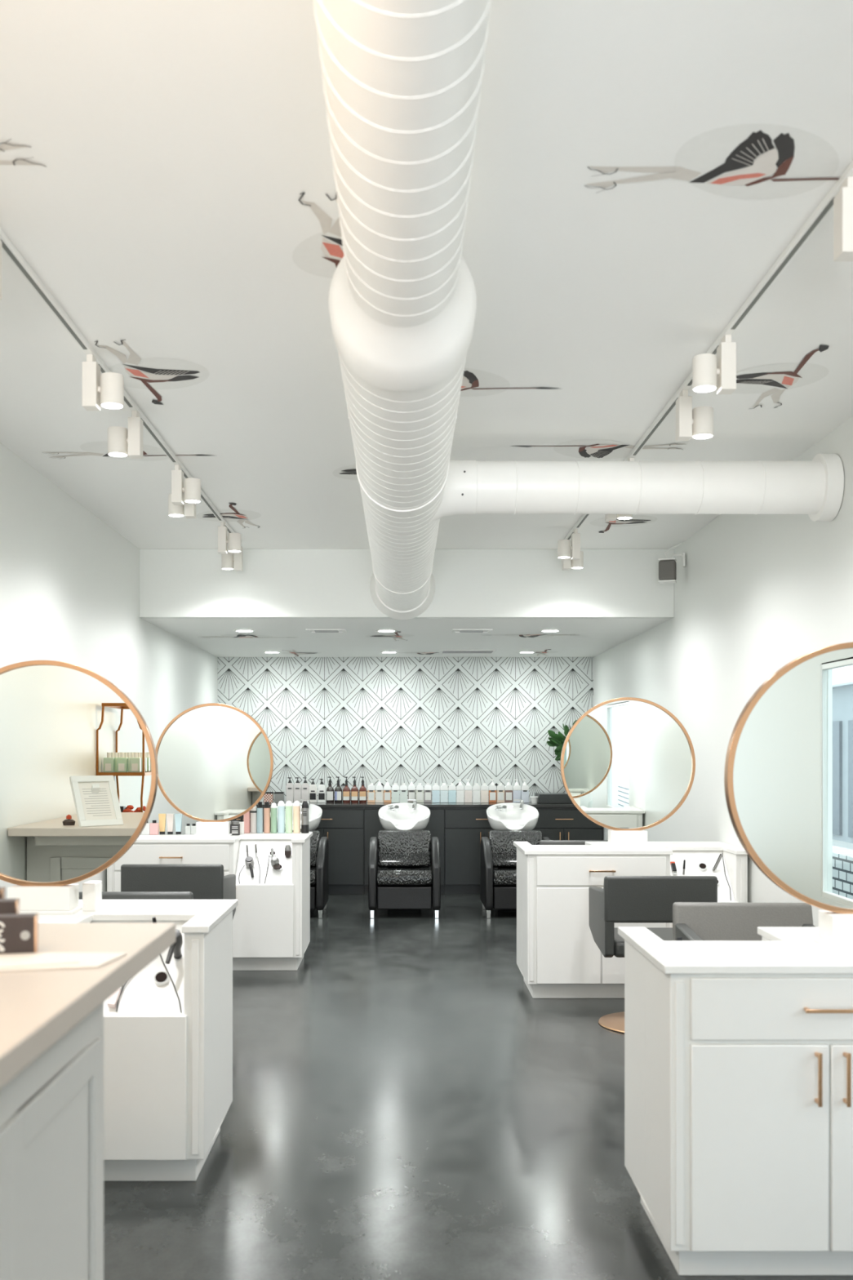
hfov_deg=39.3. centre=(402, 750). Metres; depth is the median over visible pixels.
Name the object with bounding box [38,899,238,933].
countertop
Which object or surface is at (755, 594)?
wall
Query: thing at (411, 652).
decal
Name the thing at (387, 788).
bottle
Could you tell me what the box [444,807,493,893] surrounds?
base cabinet
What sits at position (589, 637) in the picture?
ceiling
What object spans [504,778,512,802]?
bottle
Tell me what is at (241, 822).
bottle
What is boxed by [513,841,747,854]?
countertop
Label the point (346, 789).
bottle
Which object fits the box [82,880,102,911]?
outlet box
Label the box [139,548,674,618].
wall
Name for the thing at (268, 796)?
product box
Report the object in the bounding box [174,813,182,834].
tube
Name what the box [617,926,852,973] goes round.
countertop
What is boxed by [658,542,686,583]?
wall speaker
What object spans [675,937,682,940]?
iron
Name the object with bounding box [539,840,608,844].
salon chair
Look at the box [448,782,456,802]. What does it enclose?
bottle
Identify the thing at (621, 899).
salon chair
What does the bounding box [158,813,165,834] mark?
tube
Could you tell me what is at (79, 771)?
round mirror
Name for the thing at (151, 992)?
tray
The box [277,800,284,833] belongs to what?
spray can
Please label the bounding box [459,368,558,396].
decal
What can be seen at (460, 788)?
bottle
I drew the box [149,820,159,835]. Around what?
bottle
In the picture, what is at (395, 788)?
bottle
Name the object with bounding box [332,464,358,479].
decal
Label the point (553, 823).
base cabinet
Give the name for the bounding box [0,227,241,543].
track
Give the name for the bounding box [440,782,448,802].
bottle
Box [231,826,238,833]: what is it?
print
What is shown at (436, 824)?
base cabinet
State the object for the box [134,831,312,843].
countertop
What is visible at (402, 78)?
ventilation duct
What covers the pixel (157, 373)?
decal
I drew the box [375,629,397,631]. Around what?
recessed light
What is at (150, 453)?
decal
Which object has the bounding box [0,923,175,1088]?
countertop
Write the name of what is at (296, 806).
spray can
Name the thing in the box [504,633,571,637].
decal
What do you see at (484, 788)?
bottle
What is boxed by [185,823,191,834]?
bottle
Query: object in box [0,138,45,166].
decal
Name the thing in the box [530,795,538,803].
jar
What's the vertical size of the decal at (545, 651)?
0.006 m
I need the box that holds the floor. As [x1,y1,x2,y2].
[103,893,852,1279]
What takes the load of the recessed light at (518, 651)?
in the ceiling at (589, 637)
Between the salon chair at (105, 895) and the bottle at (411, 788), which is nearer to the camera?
the salon chair at (105, 895)
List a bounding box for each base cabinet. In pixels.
[315,807,364,893]
[364,807,444,893]
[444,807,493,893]
[532,807,603,839]
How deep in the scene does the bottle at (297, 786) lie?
12.98 m
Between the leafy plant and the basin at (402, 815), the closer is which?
the basin at (402, 815)
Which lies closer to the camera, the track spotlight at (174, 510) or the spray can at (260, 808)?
the track spotlight at (174, 510)
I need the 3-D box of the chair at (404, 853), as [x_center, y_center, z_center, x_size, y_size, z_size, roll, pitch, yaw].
[0.017,1.000,11.352,0.654,1.040,1.105,0,0,0]
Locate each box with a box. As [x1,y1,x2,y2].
[0,886,4,898]
[0,897,19,914]
[0,912,38,953]
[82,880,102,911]
[263,791,273,802]
[274,791,284,802]
[535,792,572,803]
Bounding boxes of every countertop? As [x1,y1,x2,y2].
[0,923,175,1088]
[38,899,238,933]
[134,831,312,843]
[256,801,575,807]
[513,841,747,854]
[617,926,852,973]
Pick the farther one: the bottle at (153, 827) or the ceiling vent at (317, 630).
the ceiling vent at (317, 630)
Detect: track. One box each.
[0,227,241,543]
[564,160,852,539]
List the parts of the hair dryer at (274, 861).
handle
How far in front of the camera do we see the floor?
4.72 m
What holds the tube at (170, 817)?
on the station at (271, 920)
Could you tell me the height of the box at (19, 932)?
0.075 m
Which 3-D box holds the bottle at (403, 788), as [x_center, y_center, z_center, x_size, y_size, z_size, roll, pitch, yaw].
[0.011,0.457,13.019,0.083,0.214,0.073,0,0,0]
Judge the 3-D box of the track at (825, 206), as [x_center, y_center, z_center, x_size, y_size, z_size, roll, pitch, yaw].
[1.220,-1.567,4.895,0.034,0.023,8.190,0,0,0]
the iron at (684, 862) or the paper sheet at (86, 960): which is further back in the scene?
the iron at (684, 862)
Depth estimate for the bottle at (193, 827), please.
8.64 m
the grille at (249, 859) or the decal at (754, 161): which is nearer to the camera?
the decal at (754, 161)
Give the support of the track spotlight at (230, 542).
hanging from the track at (8, 248)
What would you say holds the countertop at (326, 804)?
on the base cabinet at (553, 823)
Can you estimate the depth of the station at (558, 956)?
7.25 m
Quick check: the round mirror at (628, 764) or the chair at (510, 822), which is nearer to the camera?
the round mirror at (628, 764)
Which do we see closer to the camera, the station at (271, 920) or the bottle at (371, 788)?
the station at (271, 920)
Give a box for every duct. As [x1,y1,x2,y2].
[314,0,491,619]
[428,453,844,524]
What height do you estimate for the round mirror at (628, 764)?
0.946 m
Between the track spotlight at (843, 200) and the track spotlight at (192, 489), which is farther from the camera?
the track spotlight at (192, 489)
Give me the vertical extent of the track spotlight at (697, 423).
0.205 m
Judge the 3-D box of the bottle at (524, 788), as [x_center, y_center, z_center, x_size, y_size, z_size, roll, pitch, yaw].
[1.332,0.436,13.019,0.083,0.256,0.073,0,0,0]
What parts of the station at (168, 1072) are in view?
door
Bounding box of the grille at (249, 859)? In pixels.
[245,856,252,862]
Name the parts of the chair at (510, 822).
armrest, leg, seat, backrest, armrest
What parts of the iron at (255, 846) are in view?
handle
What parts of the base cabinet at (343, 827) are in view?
door, drawer, door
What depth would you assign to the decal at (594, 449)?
6.24 m
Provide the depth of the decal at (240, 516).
8.01 m
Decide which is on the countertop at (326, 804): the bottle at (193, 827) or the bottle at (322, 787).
the bottle at (322, 787)
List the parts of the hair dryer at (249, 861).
handle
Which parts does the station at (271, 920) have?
door, handle, drawer, door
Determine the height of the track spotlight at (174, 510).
0.205 m
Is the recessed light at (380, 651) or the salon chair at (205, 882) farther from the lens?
the recessed light at (380, 651)
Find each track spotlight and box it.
[0,240,1,299]
[81,354,124,410]
[107,410,142,458]
[168,493,195,518]
[171,464,200,504]
[217,522,240,553]
[221,546,242,570]
[557,528,580,559]
[562,551,583,569]
[604,514,632,520]
[675,389,713,440]
[692,334,736,394]
[833,177,852,261]
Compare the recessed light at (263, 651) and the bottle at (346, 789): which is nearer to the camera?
the recessed light at (263, 651)
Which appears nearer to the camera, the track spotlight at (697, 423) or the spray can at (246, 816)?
the track spotlight at (697, 423)
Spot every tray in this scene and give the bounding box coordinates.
[91,920,187,1015]
[235,840,292,884]
[670,850,735,902]
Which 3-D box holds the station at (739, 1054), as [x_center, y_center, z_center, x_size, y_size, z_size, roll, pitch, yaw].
[1.430,1.062,3.740,1.380,0.915,0.816,0,0,0]
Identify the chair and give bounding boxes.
[78,891,193,899]
[120,864,235,918]
[276,799,328,918]
[368,799,440,918]
[480,799,551,918]
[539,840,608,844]
[588,875,717,1032]
[672,902,815,940]
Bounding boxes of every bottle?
[141,822,150,835]
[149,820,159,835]
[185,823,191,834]
[191,823,195,834]
[239,817,244,834]
[285,777,293,802]
[293,777,301,802]
[301,777,309,802]
[308,778,316,802]
[317,778,325,802]
[326,776,333,802]
[334,776,342,802]
[342,776,350,802]
[351,776,358,802]
[359,776,366,802]
[367,782,375,802]
[375,778,383,802]
[383,778,391,802]
[391,782,399,802]
[400,782,407,802]
[408,778,415,802]
[416,782,423,802]
[423,782,431,802]
[431,782,439,802]
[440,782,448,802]
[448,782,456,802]
[456,778,464,802]
[464,778,472,802]
[472,782,479,802]
[480,782,488,802]
[488,778,496,802]
[496,782,504,802]
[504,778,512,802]
[512,778,520,802]
[520,778,528,802]
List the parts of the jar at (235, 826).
lid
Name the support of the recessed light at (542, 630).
in the ceiling at (589, 637)
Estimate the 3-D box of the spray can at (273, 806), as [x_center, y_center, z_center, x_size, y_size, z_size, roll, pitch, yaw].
[-0.949,0.493,8.800,0.047,0.222,0.047,0,0,0]
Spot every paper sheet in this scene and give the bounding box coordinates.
[0,952,79,968]
[0,952,127,971]
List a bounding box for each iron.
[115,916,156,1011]
[246,844,248,857]
[254,844,260,883]
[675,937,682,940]
[682,859,685,874]
[711,853,731,900]
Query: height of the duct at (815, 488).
0.356 m
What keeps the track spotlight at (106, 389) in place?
hanging from the track at (8, 248)
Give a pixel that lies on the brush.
(287, 848)
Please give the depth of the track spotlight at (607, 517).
6.97 m
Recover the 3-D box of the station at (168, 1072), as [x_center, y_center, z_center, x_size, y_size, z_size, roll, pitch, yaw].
[-1.360,1.062,4.500,1.380,0.915,0.816,0,0,0]
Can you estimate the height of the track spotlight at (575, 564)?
0.205 m
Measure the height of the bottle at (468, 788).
0.256 m
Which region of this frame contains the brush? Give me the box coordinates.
[284,844,291,857]
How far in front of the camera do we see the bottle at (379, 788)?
12.98 m
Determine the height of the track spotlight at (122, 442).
0.205 m
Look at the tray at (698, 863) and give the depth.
7.46 m
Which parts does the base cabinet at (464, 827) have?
door, drawer, door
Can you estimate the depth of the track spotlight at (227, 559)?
8.91 m
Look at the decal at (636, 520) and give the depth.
8.23 m
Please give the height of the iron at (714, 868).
0.276 m
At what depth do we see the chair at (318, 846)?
11.13 m
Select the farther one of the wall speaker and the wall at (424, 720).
the wall at (424, 720)
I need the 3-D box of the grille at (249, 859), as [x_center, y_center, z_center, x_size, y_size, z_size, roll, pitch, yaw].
[-1.065,0.749,8.283,0.046,0.046,0.005,0,-45,0]
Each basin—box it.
[276,799,322,830]
[377,799,430,830]
[486,799,538,830]
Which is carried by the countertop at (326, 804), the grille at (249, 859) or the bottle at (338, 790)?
the bottle at (338, 790)
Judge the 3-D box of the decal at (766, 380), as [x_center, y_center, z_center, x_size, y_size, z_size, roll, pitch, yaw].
[1.562,-1.576,5.073,0.443,0.006,0.868,0,0,0]
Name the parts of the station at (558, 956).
door, drawer, handle, door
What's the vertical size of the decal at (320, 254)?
0.006 m
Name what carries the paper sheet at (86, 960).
on the reception desk
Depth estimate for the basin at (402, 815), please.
11.78 m
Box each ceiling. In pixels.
[0,0,852,548]
[142,618,670,657]
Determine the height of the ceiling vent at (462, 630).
0.011 m
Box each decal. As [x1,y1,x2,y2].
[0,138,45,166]
[46,441,213,461]
[93,339,208,404]
[196,502,261,528]
[204,634,273,638]
[280,649,321,656]
[292,192,343,278]
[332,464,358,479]
[365,631,413,640]
[404,651,444,654]
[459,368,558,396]
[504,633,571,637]
[515,648,558,656]
[517,439,684,459]
[584,123,839,199]
[590,514,657,533]
[732,345,829,408]
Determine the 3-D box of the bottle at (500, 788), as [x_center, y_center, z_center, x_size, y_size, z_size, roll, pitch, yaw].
[1.068,0.457,13.019,0.083,0.214,0.073,0,0,0]
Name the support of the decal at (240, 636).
attached to the ceiling at (589, 637)
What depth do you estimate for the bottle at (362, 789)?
12.98 m
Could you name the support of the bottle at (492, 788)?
on the countertop at (326, 804)
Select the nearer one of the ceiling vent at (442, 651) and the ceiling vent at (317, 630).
the ceiling vent at (317, 630)
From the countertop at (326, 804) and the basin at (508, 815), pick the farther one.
the countertop at (326, 804)
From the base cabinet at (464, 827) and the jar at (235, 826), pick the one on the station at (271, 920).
the jar at (235, 826)
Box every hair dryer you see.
[160,928,182,1013]
[238,856,253,884]
[264,848,280,883]
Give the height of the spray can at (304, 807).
0.235 m
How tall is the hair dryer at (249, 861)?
0.182 m
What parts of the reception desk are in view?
panel frame, panel frame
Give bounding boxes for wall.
[0,442,217,898]
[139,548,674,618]
[217,657,593,801]
[593,416,852,926]
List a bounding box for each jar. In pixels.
[231,821,239,835]
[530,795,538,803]
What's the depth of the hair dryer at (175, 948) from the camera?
4.25 m
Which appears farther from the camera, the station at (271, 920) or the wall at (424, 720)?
the wall at (424, 720)
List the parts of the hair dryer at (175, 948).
power cord, handle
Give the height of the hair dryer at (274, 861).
0.231 m
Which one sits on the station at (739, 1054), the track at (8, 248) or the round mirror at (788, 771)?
the round mirror at (788, 771)
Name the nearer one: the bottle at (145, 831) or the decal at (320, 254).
the decal at (320, 254)
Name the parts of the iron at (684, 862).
handle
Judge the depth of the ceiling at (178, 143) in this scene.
3.78 m
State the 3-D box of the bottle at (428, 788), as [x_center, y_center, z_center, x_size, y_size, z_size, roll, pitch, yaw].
[0.275,0.457,13.019,0.083,0.214,0.073,0,0,0]
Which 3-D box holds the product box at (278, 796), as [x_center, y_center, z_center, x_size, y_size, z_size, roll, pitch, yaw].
[-1.345,0.505,13.020,0.098,0.117,0.092,0,0,0]
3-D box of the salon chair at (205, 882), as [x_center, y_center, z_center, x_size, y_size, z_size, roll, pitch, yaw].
[-1.362,1.095,7.317,0.606,0.850,0.595,0,0,0]
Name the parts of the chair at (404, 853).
leg, armrest, seat, backrest, armrest, leg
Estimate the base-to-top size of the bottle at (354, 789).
0.283 m
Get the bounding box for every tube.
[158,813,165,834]
[166,813,173,834]
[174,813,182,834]
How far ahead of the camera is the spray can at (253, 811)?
8.78 m
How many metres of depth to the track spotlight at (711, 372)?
4.46 m
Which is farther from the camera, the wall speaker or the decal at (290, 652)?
the decal at (290, 652)
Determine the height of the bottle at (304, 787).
0.276 m
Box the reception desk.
[0,923,175,1279]
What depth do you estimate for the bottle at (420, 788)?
12.98 m
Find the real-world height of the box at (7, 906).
0.091 m
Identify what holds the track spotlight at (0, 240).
hanging from the track at (8, 248)
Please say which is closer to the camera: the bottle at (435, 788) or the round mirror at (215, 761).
the round mirror at (215, 761)
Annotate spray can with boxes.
[243,810,249,833]
[250,805,257,833]
[256,801,262,833]
[263,801,270,833]
[270,802,276,833]
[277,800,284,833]
[284,800,292,833]
[293,800,300,833]
[301,800,308,833]
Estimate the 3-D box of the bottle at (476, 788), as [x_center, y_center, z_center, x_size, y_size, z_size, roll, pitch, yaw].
[0.803,0.457,13.020,0.083,0.214,0.070,0,0,0]
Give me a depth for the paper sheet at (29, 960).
2.23 m
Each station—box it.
[38,899,238,1181]
[106,831,312,970]
[513,841,747,998]
[617,926,852,1275]
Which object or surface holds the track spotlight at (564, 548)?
hanging from the track at (825, 206)
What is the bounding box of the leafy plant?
[546,720,577,793]
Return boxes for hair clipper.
[106,986,123,1008]
[670,861,676,874]
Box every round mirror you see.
[0,660,158,914]
[155,702,273,835]
[560,697,695,846]
[724,641,852,948]
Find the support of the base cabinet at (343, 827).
on the floor
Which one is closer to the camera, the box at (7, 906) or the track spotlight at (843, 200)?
the box at (7, 906)
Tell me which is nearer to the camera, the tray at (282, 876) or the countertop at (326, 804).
the tray at (282, 876)
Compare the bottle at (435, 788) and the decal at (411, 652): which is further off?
the bottle at (435, 788)
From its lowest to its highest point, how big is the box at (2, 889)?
0.101 m
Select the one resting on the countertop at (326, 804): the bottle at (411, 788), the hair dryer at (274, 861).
the bottle at (411, 788)
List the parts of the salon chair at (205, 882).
backrest, armrest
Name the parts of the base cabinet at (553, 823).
door, drawer, door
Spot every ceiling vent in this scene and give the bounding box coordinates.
[305,628,346,632]
[439,649,497,653]
[451,628,492,632]
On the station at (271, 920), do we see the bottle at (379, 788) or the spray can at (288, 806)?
the spray can at (288, 806)
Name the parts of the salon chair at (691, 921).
armrest, armrest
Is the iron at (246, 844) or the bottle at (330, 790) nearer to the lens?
the iron at (246, 844)
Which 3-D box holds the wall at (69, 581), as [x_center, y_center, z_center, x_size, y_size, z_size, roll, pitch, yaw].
[-2.120,-0.030,5.050,0.120,3.100,16.900,0,0,0]
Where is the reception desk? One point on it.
(51, 1021)
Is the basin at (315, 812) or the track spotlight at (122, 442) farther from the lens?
the basin at (315, 812)
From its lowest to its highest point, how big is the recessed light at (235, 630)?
0.007 m
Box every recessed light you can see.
[233,629,255,631]
[262,651,280,653]
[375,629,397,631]
[380,651,398,653]
[518,651,535,653]
[539,629,561,631]
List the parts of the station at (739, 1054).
door, drawer, handle, handle, door, handle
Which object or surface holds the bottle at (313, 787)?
on the countertop at (326, 804)
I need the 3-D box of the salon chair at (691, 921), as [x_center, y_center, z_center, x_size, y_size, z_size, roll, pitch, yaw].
[1.492,1.095,5.023,0.606,0.850,0.595,0,0,2]
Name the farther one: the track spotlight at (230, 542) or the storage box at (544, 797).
the storage box at (544, 797)
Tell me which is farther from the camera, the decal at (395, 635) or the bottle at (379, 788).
the bottle at (379, 788)
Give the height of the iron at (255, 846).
0.265 m
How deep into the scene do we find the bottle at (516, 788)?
12.98 m
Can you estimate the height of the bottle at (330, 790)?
0.283 m
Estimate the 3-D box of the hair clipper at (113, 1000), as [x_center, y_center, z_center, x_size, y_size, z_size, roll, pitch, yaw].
[-1.012,0.862,4.202,0.031,0.075,0.078,0,0,10]
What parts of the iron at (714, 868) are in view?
arm, power cord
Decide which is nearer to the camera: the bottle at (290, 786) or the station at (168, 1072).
the station at (168, 1072)
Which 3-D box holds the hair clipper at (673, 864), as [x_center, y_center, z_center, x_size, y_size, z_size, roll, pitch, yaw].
[1.692,0.731,7.453,0.027,0.076,0.077,0,0,0]
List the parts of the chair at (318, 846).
backrest, seat, leg, armrest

